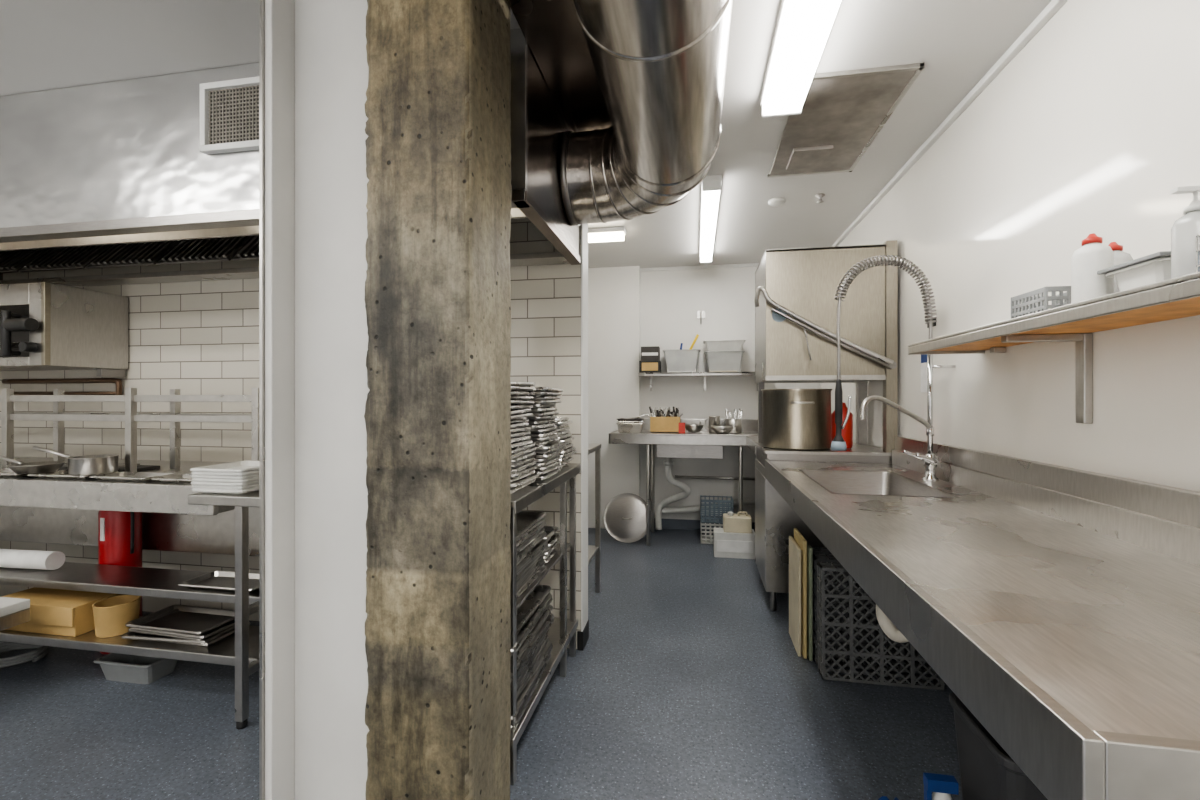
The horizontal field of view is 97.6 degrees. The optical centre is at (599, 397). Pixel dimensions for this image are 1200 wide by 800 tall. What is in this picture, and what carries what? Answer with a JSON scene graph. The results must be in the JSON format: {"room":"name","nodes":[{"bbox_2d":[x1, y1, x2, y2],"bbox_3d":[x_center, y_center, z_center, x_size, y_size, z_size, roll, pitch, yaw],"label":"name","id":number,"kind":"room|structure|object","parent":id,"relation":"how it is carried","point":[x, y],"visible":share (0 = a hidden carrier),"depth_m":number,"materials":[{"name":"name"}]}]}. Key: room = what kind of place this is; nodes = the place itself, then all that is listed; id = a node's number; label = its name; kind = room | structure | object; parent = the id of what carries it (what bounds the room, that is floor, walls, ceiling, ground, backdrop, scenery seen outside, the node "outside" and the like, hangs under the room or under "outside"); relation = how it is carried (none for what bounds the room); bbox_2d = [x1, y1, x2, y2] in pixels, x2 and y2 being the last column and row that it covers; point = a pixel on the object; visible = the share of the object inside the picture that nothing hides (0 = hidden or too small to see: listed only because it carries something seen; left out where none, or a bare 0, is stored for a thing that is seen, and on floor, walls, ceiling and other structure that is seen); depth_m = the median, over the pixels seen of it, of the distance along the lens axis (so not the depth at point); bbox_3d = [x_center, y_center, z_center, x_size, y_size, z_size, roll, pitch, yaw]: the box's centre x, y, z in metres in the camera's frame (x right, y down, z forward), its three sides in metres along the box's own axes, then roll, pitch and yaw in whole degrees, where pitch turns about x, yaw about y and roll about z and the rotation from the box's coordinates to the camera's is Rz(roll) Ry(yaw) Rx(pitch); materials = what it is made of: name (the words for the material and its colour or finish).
{"room":"commercial kitchen","nodes":[
{"label":"commercial kitchen","id":0,"kind":"room"},
{"bbox_2d":[0,218,588,650],"bbox_3d":[-2.050,0.000,3.239,4.012,2.700,0.156,0,0,10],"label":"tiled wall","id":1,"kind":"structure","parent":0,"point":[195,337],"depth_m":3.23,"materials":[{"name":"tile"}]},
{"bbox_2d":[2,378,121,394],"bbox_3d":[-3.482,-0.068,3.394,0.939,0.118,0.032,0,0,10],"label":"gas pipe","id":2,"kind":"object","parent":1,"relation":"attached to","point":[118,382],"visible":0.94,"depth_m":3.37,"materials":[{"name":"metal"}]},
{"bbox_2d":[0,282,127,376],"bbox_3d":[-3.531,-0.385,3.162,1.024,0.510,0.515,0,0,10],"label":"grill","id":3,"kind":"object","parent":1,"relation":"attached to","point":[44,325],"visible":1,"depth_m":3.02,"materials":[{"name":"silver metal"}]},
{"bbox_2d":[0,28,580,286],"bbox_3d":[-2.133,-1.031,2.754,3.981,0.634,1.025,0,0,10],"label":"extraction hood","id":4,"kind":"object","parent":1,"relation":"attached to","point":[115,173],"visible":0.56,"depth_m":2.25,"materials":[{"name":"silver metal"}]},
{"bbox_2d":[200,76,258,154],"bbox_3d":[-1.463,-1.133,2.107,0.310,0.275,0.030,0,0,10],"label":"vent grille","id":5,"kind":"object","parent":4,"relation":"attached to","point":[229,109],"visible":0.74,"depth_m":2.11,"materials":[{"name":"white metal"}]},
{"bbox_2d":[559,0,732,225],"bbox_3d":[-0.162,-1.069,0.498,0.703,0.434,4.503,0,0,10],"label":"duct","id":6,"kind":"object","parent":4,"relation":"attached to","point":[659,65],"visible":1,"depth_m":1.63,"materials":[{"name":"metal"}]},
{"bbox_2d":[507,0,611,131],"bbox_3d":[-0.198,-1.323,1.052,0.444,0.054,3.200,0,0,10],"label":"duct","id":7,"kind":"object","parent":1,"relation":"attached to","point":[552,30],"depth_m":2.00,"materials":[{"name":"metal"}]},
{"bbox_2d":[265,0,369,799],"bbox_3d":[-0.780,0.000,1.630,0.315,2.700,0.310,0,0,10],"label":"wall","id":8,"kind":"structure","parent":0,"point":[317,69],"depth_m":1.56,"materials":[{"name":"paint"}]},
{"bbox_2d":[259,0,264,799],"bbox_3d":[-0.965,0.000,1.517,0.009,2.700,0.038,0,0,10],"label":"trim","id":9,"kind":"structure","parent":8,"relation":"attached to","point":[261,2],"depth_m":1.50,"materials":[{"name":"silver metal"}]},
{"bbox_2d":[364,0,511,799],"bbox_3d":[-0.487,0.000,1.639,0.332,2.700,0.344,0,0,10],"label":"concrete column","id":10,"kind":"structure","parent":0,"point":[437,415],"depth_m":1.48,"materials":[{"name":"grey concrete"}]},
{"bbox_2d":[0,528,961,799],"bbox_3d":[-1.336,1.400,2.107,6.020,0.100,7.470,0,0,10],"label":"floor","id":11,"kind":"structure","parent":0,"point":[685,683],"depth_m":2.20,"materials":[{"name":"plastic"}]},
{"bbox_2d":[0,641,47,667],"bbox_3d":[-3.027,1.314,2.702,0.298,0.067,0.238,0,0,10],"label":"coiled hose","id":12,"kind":"object","parent":11,"relation":"on","point":[40,651],"visible":0.77,"depth_m":2.69,"materials":[{"name":"grey plastic"}]},
{"bbox_2d":[98,510,141,654],"bbox_3d":[-2.595,0.910,2.843,0.176,0.880,0.176,0,0,-21],"label":"fire extinguisher","id":13,"kind":"object","parent":11,"relation":"on","point":[119,532],"visible":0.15,"depth_m":2.78,"materials":[{"name":"red paint"}]},
{"bbox_2d":[0,457,258,729],"bbox_3d":[-2.609,0.869,2.794,3.030,0.963,0.910,0,0,10],"label":"bench","id":14,"kind":"object","parent":11,"relation":"on","point":[175,517],"visible":0.39,"depth_m":2.46,"materials":[{"name":"silver metal"}]},
{"bbox_2d":[0,468,27,476],"bbox_3d":[-2.993,0.379,2.666,0.342,0.020,0.175,0,0,10],"label":"baking tray","id":15,"kind":"object","parent":14,"relation":"on","point":[4,472],"visible":0.54,"depth_m":2.59,"materials":[{"name":"metal"}]},
{"bbox_2d":[0,455,65,473],"bbox_3d":[-2.908,0.315,2.630,0.425,0.106,0.206,0,0,10],"label":"frying pan","id":16,"kind":"object","parent":15,"relation":"on","point":[19,467],"visible":1,"depth_m":2.59,"materials":[{"name":"silver metal"}]},
{"bbox_2d":[0,597,29,630],"bbox_3d":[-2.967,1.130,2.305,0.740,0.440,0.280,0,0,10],"label":"box","id":17,"kind":"object","parent":14,"relation":"on","point":[13,611],"visible":1,"depth_m":2.33,"materials":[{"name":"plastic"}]},
{"bbox_2d":[0,549,65,569],"bbox_3d":[-2.970,0.822,2.682,0.440,0.090,0.090,0,0,8],"label":"paper roll","id":18,"kind":"object","parent":14,"relation":"on","point":[9,558],"visible":1,"depth_m":2.64,"materials":[{"name":"white paper"}]},
{"bbox_2d":[57,463,67,470],"bbox_3d":[-2.814,0.374,2.746,0.301,0.029,0.232,0,0,10],"label":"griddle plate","id":19,"kind":"object","parent":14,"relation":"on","point":[64,466],"depth_m":2.80,"materials":[{"name":"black metal"}]},
{"bbox_2d":[2,587,123,636],"bbox_3d":[-2.675,1.044,2.597,0.510,0.140,0.242,0,0,10],"label":"cardboard box","id":20,"kind":"object","parent":14,"relation":"on","point":[61,612],"visible":0.73,"depth_m":2.49,"materials":[{"name":"brown cardboard"}]},
{"bbox_2d":[27,470,117,478],"bbox_3d":[-2.599,0.379,2.595,0.344,0.020,0.178,0,0,10],"label":"baking tray","id":21,"kind":"object","parent":14,"relation":"on","point":[61,474],"visible":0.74,"depth_m":2.53,"materials":[{"name":"metal"}]},
{"bbox_2d":[33,446,118,475],"bbox_3d":[-2.565,0.300,2.588,0.358,0.135,0.188,0,0,10],"label":"saucepan","id":22,"kind":"object","parent":21,"relation":"on","point":[103,463],"visible":1,"depth_m":2.53,"materials":[{"name":"silver metal"}]},
{"bbox_2d":[92,595,140,637],"bbox_3d":[-2.310,1.042,2.511,0.173,0.145,0.172,0,0,10],"label":"tub","id":23,"kind":"object","parent":14,"relation":"on","point":[111,614],"visible":0.81,"depth_m":2.46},
{"bbox_2d":[118,463,124,471],"bbox_3d":[-2.484,0.374,2.727,0.362,0.029,0.263,0,0,10],"label":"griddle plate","id":24,"kind":"object","parent":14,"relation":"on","point":[121,465],"depth_m":2.78,"materials":[{"name":"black metal"}]},
{"bbox_2d":[0,388,258,471],"bbox_3d":[-2.816,0.170,2.862,2.438,0.439,0.262,0,0,10],"label":"shelf","id":25,"kind":"object","parent":14,"relation":"on","point":[131,417],"visible":0.88,"depth_m":2.71,"materials":[{"name":"silver metal"}]},
{"bbox_2d":[89,471,176,480],"bbox_3d":[-2.245,0.379,2.530,0.343,0.020,0.177,0,0,10],"label":"baking tray","id":26,"kind":"object","parent":14,"relation":"on","point":[127,475],"visible":0.87,"depth_m":2.56,"materials":[{"name":"metal"}]},
{"bbox_2d":[137,463,159,471],"bbox_3d":[-2.394,0.374,2.726,0.345,0.029,0.260,0,0,10],"label":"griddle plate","id":27,"kind":"object","parent":14,"relation":"on","point":[140,468],"depth_m":2.83,"materials":[{"name":"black metal"}]},
{"bbox_2d":[151,473,192,482],"bbox_3d":[-1.891,0.379,2.466,0.343,0.020,0.178,0,0,10],"label":"baking tray","id":28,"kind":"object","parent":14,"relation":"on","point":[177,478],"visible":0.51,"depth_m":2.42,"materials":[{"name":"metal"}]},
{"bbox_2d":[121,605,249,645],"bbox_3d":[-1.950,1.078,2.483,0.478,0.070,0.282,0,0,10],"label":"baking tray","id":29,"kind":"object","parent":14,"relation":"on","point":[179,624],"visible":0.8,"depth_m":2.44,"materials":[{"name":"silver metal"}]},
{"bbox_2d":[178,570,258,591],"bbox_3d":[-1.712,0.855,2.444,0.400,0.022,0.200,0,0,10],"label":"baking tray","id":30,"kind":"object","parent":14,"relation":"on","point":[215,580],"visible":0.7,"depth_m":2.46,"materials":[{"name":"silver metal"}]},
{"bbox_2d":[190,461,258,493],"bbox_3d":[-1.565,0.346,2.306,0.266,0.106,0.287,0,0,10],"label":"stacked plates","id":31,"kind":"object","parent":14,"relation":"on","point":[240,477],"visible":0.72,"depth_m":2.18,"materials":[{"name":"white ceramic"}]},
{"bbox_2d":[93,653,177,683],"bbox_3d":[-2.240,1.299,2.560,0.320,0.102,0.200,0,0,10],"label":"tub","id":32,"kind":"object","parent":11,"relation":"on","point":[115,666],"visible":0.56,"depth_m":2.50,"materials":[{"name":"plastic"}]},
{"bbox_2d":[510,463,580,784],"bbox_3d":[-0.469,0.850,2.344,0.562,1.000,1.045,0,0,10],"label":"storage bench","id":33,"kind":"object","parent":11,"relation":"on","point":[562,632],"visible":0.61,"depth_m":2.34,"materials":[{"name":"silver metal"}]},
{"bbox_2d":[510,382,538,493],"bbox_3d":[-0.470,0.145,2.037,0.403,0.414,0.331,0,0,10],"label":"trays","id":34,"kind":"object","parent":33,"relation":"on","point":[523,474],"visible":0.3,"depth_m":2.00,"materials":[{"name":"metal"}]},
{"bbox_2d":[510,585,553,727],"bbox_3d":[-0.468,1.000,2.119,0.452,0.332,0.577,0,0,10],"label":"trays","id":35,"kind":"object","parent":33,"relation":"on","point":[533,646],"visible":0.23,"depth_m":2.09,"materials":[{"name":"metal"}]},
{"bbox_2d":[517,511,547,597],"bbox_3d":[-0.478,0.639,2.140,0.425,0.256,0.530,0,0,10],"label":"trays","id":36,"kind":"object","parent":33,"relation":"on","point":[531,545],"visible":0.28,"depth_m":2.15,"materials":[{"name":"metal"}]},
{"bbox_2d":[522,387,563,480],"bbox_3d":[-0.388,0.153,2.355,0.408,0.396,0.309,0,0,10],"label":"trays","id":37,"kind":"object","parent":33,"relation":"on","point":[548,449],"visible":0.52,"depth_m":2.23,"materials":[{"name":"metal"}]},
{"bbox_2d":[543,526,559,562],"bbox_3d":[-0.386,0.699,2.529,0.368,0.130,0.246,0,0,10],"label":"trays","id":38,"kind":"object","parent":33,"relation":"on","point":[552,536],"visible":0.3,"depth_m":2.50,"materials":[{"name":"metal"}]},
{"bbox_2d":[550,417,576,466],"bbox_3d":[-0.330,0.224,2.663,0.386,0.251,0.290,0,0,10],"label":"trays","id":39,"kind":"object","parent":33,"relation":"on","point":[565,457],"visible":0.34,"depth_m":2.61,"materials":[{"name":"metal"}]},
{"bbox_2d":[588,443,600,592],"bbox_3d":[-0.264,0.835,3.412,0.445,1.030,0.620,0,0,10],"label":"work table","id":40,"kind":"object","parent":11,"relation":"on","point":[592,550],"visible":0.26,"depth_m":3.63,"materials":[{"name":"silver metal"}]},
{"bbox_2d":[603,493,651,542],"bbox_3d":[0.256,1.116,4.893,0.452,0.442,0.132,0,0,10],"label":"bowl","id":41,"kind":"object","parent":11,"relation":"on","point":[624,517],"visible":0.96,"depth_m":4.88,"materials":[{"name":"silver metal"}]},
{"bbox_2d":[650,444,754,529],"bbox_3d":[1.140,0.875,5.117,1.380,0.950,0.364,0,0,10],"label":"pipe","id":42,"kind":"object","parent":11,"relation":"on","point":[668,463],"visible":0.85,"depth_m":5.22,"materials":[{"name":"white plastic"}]},
{"bbox_2d":[700,522,722,543],"bbox_3d":[1.112,1.255,4.966,0.320,0.190,0.270,0,0,10],"label":"crate","id":43,"kind":"object","parent":11,"relation":"on","point":[704,539],"visible":0.38,"depth_m":4.86,"materials":[{"name":"white plastic"}]},
{"bbox_2d":[700,495,733,523],"bbox_3d":[1.103,1.052,4.968,0.300,0.205,0.270,0,0,10],"label":"crate","id":44,"kind":"object","parent":43,"relation":"on","point":[708,516],"visible":0.8,"depth_m":4.88,"materials":[{"name":"blue plastic"}]},
{"bbox_2d":[609,419,855,545],"bbox_3d":[1.045,0.780,4.595,1.980,1.140,1.304,0,0,10],"label":"table","id":45,"kind":"object","parent":11,"relation":"on","point":[703,444],"visible":0.52,"depth_m":4.78,"materials":[{"name":"silver metal"}]},
{"bbox_2d":[616,414,645,432],"bbox_3d":[0.301,0.241,5.027,0.283,0.176,0.206,0,0,10],"label":"pan","id":46,"kind":"object","parent":45,"relation":"on","point":[635,424],"visible":1,"depth_m":4.95,"materials":[{"name":"metal"}]},
{"bbox_2d":[646,406,682,431],"bbox_3d":[0.627,0.200,5.077,0.357,0.242,0.241,0,0,10],"label":"box","id":47,"kind":"object","parent":45,"relation":"on","point":[665,420],"visible":0.99,"depth_m":4.98,"materials":[{"name":"cardboard"}]},
{"bbox_2d":[679,423,684,432],"bbox_3d":[0.763,0.280,4.887,0.060,0.099,0.030,0,0,10],"label":"label card","id":48,"kind":"object","parent":45,"relation":"on","point":[681,425],"visible":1,"depth_m":4.87,"materials":[{"name":"plastic"}]},
{"bbox_2d":[685,420,702,431],"bbox_3d":[0.887,0.267,4.955,0.180,0.124,0.312,0,0,10],"label":"sieve","id":49,"kind":"object","parent":45,"relation":"on","point":[691,428],"visible":0.96,"depth_m":4.96,"materials":[{"name":"silver metal"}]},
{"bbox_2d":[705,416,719,432],"bbox_3d":[1.071,0.249,4.944,0.111,0.160,0.129,0,0,-43],"label":"jug","id":50,"kind":"object","parent":45,"relation":"on","point":[713,420],"visible":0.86,"depth_m":4.90,"materials":[{"name":"silver metal"}]},
{"bbox_2d":[711,425,732,433],"bbox_3d":[1.105,0.291,4.759,0.200,0.075,0.200,0,0,10],"label":"mixing bowl","id":51,"kind":"object","parent":45,"relation":"on","point":[718,429],"visible":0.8,"depth_m":4.70,"materials":[{"name":"silver metal"}]},
{"bbox_2d":[725,408,742,432],"bbox_3d":[1.264,0.214,4.954,0.160,0.230,0.150,0,0,10],"label":"holder","id":52,"kind":"object","parent":45,"relation":"on","point":[736,423],"visible":0.94,"depth_m":4.90,"materials":[{"name":"silver metal"}]},
{"bbox_2d":[713,527,754,558],"bbox_3d":[1.151,1.245,4.504,0.340,0.210,0.186,0,0,10],"label":"storage box","id":53,"kind":"object","parent":11,"relation":"on","point":[725,544],"visible":0.88,"depth_m":4.42,"materials":[{"name":"white plastic"}]},
{"bbox_2d":[723,511,751,532],"bbox_3d":[1.176,1.055,4.503,0.230,0.166,0.160,0,0,10],"label":"jerrycan","id":54,"kind":"object","parent":53,"relation":"on","point":[733,523],"visible":1,"depth_m":4.43,"materials":[{"name":"white plastic"}]},
{"bbox_2d":[789,536,800,656],"bbox_3d":[1.067,1.070,2.876,0.017,0.560,0.280,0,0,10],"label":"cutting board","id":55,"kind":"object","parent":11,"relation":"on","point":[794,549],"visible":1,"depth_m":2.81,"materials":[{"name":"plastic"}]},
{"bbox_2d":[794,528,806,658],"bbox_3d":[1.087,1.045,2.852,0.017,0.610,0.280,0,0,10],"label":"cutting board","id":56,"kind":"object","parent":11,"relation":"on","point":[799,539],"visible":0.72,"depth_m":2.72,"materials":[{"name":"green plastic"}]},
{"bbox_2d":[805,539,812,660],"bbox_3d":[1.107,1.060,2.828,0.017,0.580,0.280,0,0,10],"label":"cutting board","id":57,"kind":"object","parent":11,"relation":"on","point":[809,548],"visible":0.48,"depth_m":2.69,"materials":[{"name":"plastic"}]},
{"bbox_2d":[754,240,897,610],"bbox_3d":[1.433,0.200,3.518,0.834,2.300,0.674,0,0,10],"label":"dishwasher","id":58,"kind":"object","parent":11,"relation":"on","point":[795,304],"visible":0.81,"depth_m":3.26,"materials":[{"name":"silver metal"}]},
{"bbox_2d":[761,389,831,449],"bbox_3d":[1.312,0.136,3.513,0.449,0.388,0.446,0,0,-36],"label":"stock pot","id":59,"kind":"object","parent":58,"relation":"in","point":[792,419],"visible":1,"depth_m":3.33,"materials":[{"name":"silver metal"}]},
{"bbox_2d":[831,402,852,447],"bbox_3d":[1.607,0.180,3.490,0.130,0.300,0.130,0,0,10],"label":"jug","id":60,"kind":"object","parent":58,"relation":"in","point":[847,432],"visible":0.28,"depth_m":3.44,"materials":[{"name":"plastic"}]},
{"bbox_2d":[812,547,917,655],"bbox_3d":[1.385,1.083,2.798,0.536,0.536,0.122,0,0,10],"label":"rack","id":61,"kind":"object","parent":11,"relation":"on","point":[816,550],"visible":0.02,"depth_m":2.77,"materials":[{"name":"plastic"}]},
{"bbox_2d":[813,554,931,674],"bbox_3d":[1.365,1.083,2.659,0.536,0.536,0.122,0,0,10],"label":"rack","id":62,"kind":"object","parent":11,"relation":"on","point":[816,557],"visible":0.32,"depth_m":2.64,"materials":[{"name":"plastic"}]},
{"bbox_2d":[817,562,944,689],"bbox_3d":[1.336,1.083,2.522,0.536,0.536,0.122,0,0,10],"label":"plastic crate","id":63,"kind":"object","parent":11,"relation":"on","point":[916,681],"visible":0.54,"depth_m":2.50,"materials":[{"name":"plastic"}]},
{"bbox_2d":[878,796,898,799],"bbox_3d":[0.986,1.330,1.674,0.143,0.034,0.126,0,0,10],"label":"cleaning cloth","id":64,"kind":"object","parent":11,"relation":"on","point":[882,797],"visible":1,"depth_m":1.74,"materials":[{"name":"blue fabric"}]},
{"bbox_2d":[923,772,958,799],"bbox_3d":[0.985,1.221,1.509,0.096,0.258,0.096,0,0,10],"label":"spray bottle","id":65,"kind":"object","parent":11,"relation":"on","point":[942,786],"visible":1,"depth_m":1.50,"materials":[{"name":"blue plastic"}]},
{"bbox_2d":[765,436,1199,799],"bbox_3d":[1.177,0.790,1.875,0.787,1.120,2.750,0,0,10],"label":"bench","id":66,"kind":"object","parent":11,"relation":"on","point":[1060,605],"visible":0.91,"depth_m":1.07,"materials":[{"name":"silver metal"}]},
{"bbox_2d":[876,605,908,642],"bbox_3d":[1.386,0.846,2.205,0.421,0.372,0.104,0,0,16],"label":"pipe","id":67,"kind":"object","parent":66,"relation":"attached to","point":[886,625],"visible":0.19,"depth_m":2.22,"materials":[{"name":"plastic"}]},
{"bbox_2d":[831,255,955,480],"bbox_3d":[1.406,-0.148,2.525,0.548,1.086,0.222,0,0,-13],"label":"faucet","id":68,"kind":"object","parent":66,"relation":"on","point":[930,461],"visible":1,"depth_m":2.52,"materials":[{"name":"silver metal"}]},
{"bbox_2d":[949,692,1047,799],"bbox_3d":[1.232,1.140,1.474,0.340,0.420,0.340,0,0,10],"label":"waste bin","id":69,"kind":"object","parent":11,"relation":"on","point":[987,772],"visible":0.39,"depth_m":1.48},
{"bbox_2d":[0,0,1051,267],"bbox_3d":[-1.336,-1.400,2.107,6.020,0.100,7.470,0,0,10],"label":"ceiling","id":70,"kind":"structure","parent":0,"point":[45,44],"depth_m":2.13,"materials":[{"name":"paint"}]},
{"bbox_2d":[588,227,625,242],"bbox_3d":[0.042,-1.308,4.220,0.324,0.085,0.120,0,0,10],"label":"ceiling light","id":71,"kind":"object","parent":70,"relation":"attached to","point":[610,234],"depth_m":4.18,"materials":[{"name":"white plastic"}]},
{"bbox_2d":[699,175,721,262],"bbox_3d":[0.833,-1.305,4.041,0.124,0.090,1.750,0,0,10],"label":"ceiling light","id":72,"kind":"object","parent":70,"relation":"attached to","point":[710,185],"depth_m":3.64,"materials":[{"name":"white plastic"}]},
{"bbox_2d":[768,198,784,206],"bbox_3d":[1.209,-1.335,3.592,0.110,0.030,0.110,0,0,10],"label":"smoke detector","id":73,"kind":"object","parent":70,"relation":"attached to","point":[774,202],"visible":1,"depth_m":3.56,"materials":[{"name":"white plastic"}]},
{"bbox_2d":[760,0,840,117],"bbox_3d":[0.691,-1.305,1.684,0.184,0.090,1.360,0,0,10],"label":"ceiling light","id":74,"kind":"object","parent":70,"relation":"attached to","point":[803,27],"depth_m":1.93,"materials":[{"name":"white plastic"}]},
{"bbox_2d":[815,193,824,202],"bbox_3d":[1.466,-1.325,3.495,0.060,0.050,0.060,0,0,10],"label":"sprinkler head","id":75,"kind":"object","parent":70,"relation":"attached to","point":[821,195],"visible":1,"depth_m":3.48},
{"bbox_2d":[767,63,924,177],"bbox_3d":[1.160,-1.335,2.646,0.480,0.030,1.000,0,0,10],"label":"ceiling access panel","id":76,"kind":"object","parent":70,"relation":"attached to","point":[843,112],"depth_m":2.52,"materials":[{"name":"silver metal"}]},
{"bbox_2d":[588,266,640,528],"bbox_3d":[0.147,0.000,5.471,0.540,2.700,0.120,0,0,10],"label":"wall","id":77,"kind":"structure","parent":0,"point":[614,293],"depth_m":5.42,"materials":[{"name":"paint"}]},
{"bbox_2d":[641,266,820,521],"bbox_3d":[0.993,0.000,5.430,2.420,2.700,0.100,0,0,10],"label":"wall","id":78,"kind":"structure","parent":0,"point":[671,300],"depth_m":5.37,"materials":[{"name":"paint"}]},
{"bbox_2d":[638,372,757,390],"bbox_3d":[1.031,-0.160,5.219,1.270,0.180,0.299,0,0,10],"label":"wall shelf","id":79,"kind":"object","parent":78,"relation":"attached to","point":[704,374],"visible":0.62,"depth_m":5.10,"materials":[{"name":"silver metal"}]},
{"bbox_2d":[639,346,660,372],"bbox_3d":[0.505,-0.380,5.272,0.205,0.260,0.164,0,0,10],"label":"box","id":80,"kind":"object","parent":79,"relation":"on","point":[650,362],"visible":0.94,"depth_m":5.20,"materials":[{"name":"black plastic"}]},
{"bbox_2d":[663,349,700,371],"bbox_3d":[0.816,-0.361,5.238,0.370,0.222,0.240,0,0,10],"label":"plastic tub","id":81,"kind":"object","parent":79,"relation":"on","point":[676,360],"visible":0.83,"depth_m":5.15,"materials":[{"name":"white plastic"}]},
{"bbox_2d":[689,334,698,349],"bbox_3d":[0.889,-0.482,5.168,0.175,0.285,0.050,0,0,18],"label":"brush","id":82,"kind":"object","parent":81,"relation":"in","point":[697,335],"visible":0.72,"depth_m":5.14,"materials":[{"name":"yellow plastic"}]},
{"bbox_2d":[703,340,745,371],"bbox_3d":[1.220,-0.404,5.165,0.400,0.308,0.250,0,0,10],"label":"plastic tub","id":83,"kind":"object","parent":79,"relation":"on","point":[721,355],"visible":0.94,"depth_m":5.07,"materials":[{"name":"white plastic"}]},
{"bbox_2d":[640,263,758,270],"bbox_3d":[1.282,-1.335,5.314,1.750,0.030,0.025,0,0,10],"label":"trim","id":84,"kind":"structure","parent":78,"relation":"attached to","point":[746,264],"depth_m":5.35,"materials":[{"name":"white paint"}]},
{"bbox_2d":[697,311,704,323],"bbox_3d":[1.025,-0.818,5.327,0.080,0.144,0.088,0,0,10],"label":"hook","id":85,"kind":"object","parent":78,"relation":"attached to","point":[700,314],"visible":1,"depth_m":5.36,"materials":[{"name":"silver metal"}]},
{"bbox_2d":[654,518,754,531],"bbox_3d":[1.292,1.300,5.319,1.768,0.100,0.012,0,0,10],"label":"baseboard","id":86,"kind":"structure","parent":78,"relation":"attached to","point":[685,524],"depth_m":5.39,"materials":[{"name":"plastic"}]},
{"bbox_2d":[821,0,1199,491],"bbox_3d":[1.577,0.000,1.579,0.100,2.700,7.270,0,0,10],"label":"wall","id":87,"kind":"structure","parent":0,"point":[1091,127],"depth_m":1.78,"materials":[{"name":"white paint"}]},
{"bbox_2d":[921,354,926,391],"bbox_3d":[1.745,-0.150,2.814,0.007,0.240,0.120,0,0,10],"label":"notice","id":88,"kind":"object","parent":87,"relation":"attached to","point":[923,356],"visible":0.33,"depth_m":2.83,"materials":[{"name":"paper"}]},
{"bbox_2d":[831,0,1067,246],"bbox_3d":[1.513,-1.335,1.591,0.030,0.030,7.270,0,0,10],"label":"trim","id":89,"kind":"structure","parent":87,"relation":"attached to","point":[1053,6],"depth_m":2.31,"materials":[{"name":"white paint"}]},
{"bbox_2d":[908,272,1199,423],"bbox_3d":[1.294,-0.077,1.143,0.299,0.315,2.310,0,0,10],"label":"wall shelf","id":90,"kind":"object","parent":87,"relation":"attached to","point":[1178,297],"visible":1,"depth_m":1.47,"materials":[{"name":"silver metal"}]},
{"bbox_2d":[1011,286,1070,318],"bbox_3d":[1.417,-0.285,1.654,0.129,0.100,0.179,0,0,10],"label":"plastic basket","id":91,"kind":"object","parent":90,"relation":"on","point":[1037,300],"visible":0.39,"depth_m":1.62,"materials":[{"name":"white plastic"}]},
{"bbox_2d":[1071,233,1112,303],"bbox_3d":[1.335,-0.340,1.425,0.084,0.210,0.084,0,0,10],"label":"squeeze bottle","id":92,"kind":"object","parent":90,"relation":"on","point":[1093,256],"visible":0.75,"depth_m":1.40,"materials":[{"name":"white plastic"}]},
{"bbox_2d":[1108,242,1132,292],"bbox_3d":[1.434,-0.335,1.468,0.080,0.200,0.080,0,0,10],"label":"squeeze bottle","id":93,"kind":"object","parent":90,"relation":"on","point":[1119,257],"visible":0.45,"depth_m":1.44,"materials":[{"name":"plastic"}]},
{"bbox_2d":[1097,251,1170,290],"bbox_3d":[1.367,-0.283,1.267,0.170,0.097,0.190,0,0,10],"label":"plastic container","id":94,"kind":"object","parent":90,"relation":"on","point":[1156,267],"visible":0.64,"depth_m":1.25,"materials":[{"name":"white plastic"}]},
{"bbox_2d":[1170,186,1199,278],"bbox_3d":[1.280,-0.344,1.130,0.076,0.218,0.072,0,0,10],"label":"soap pump bottle","id":95,"kind":"object","parent":90,"relation":"on","point":[1184,231],"visible":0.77,"depth_m":1.12,"materials":[{"name":"plastic"}]},
{"bbox_2d":[1196,235,1199,271],"bbox_3d":[1.293,-0.282,0.967,0.200,0.094,0.164,0,0,10],"label":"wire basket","id":96,"kind":"object","parent":90,"relation":"on","point":[1197,236],"visible":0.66,"depth_m":1.06,"materials":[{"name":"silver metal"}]}
]}

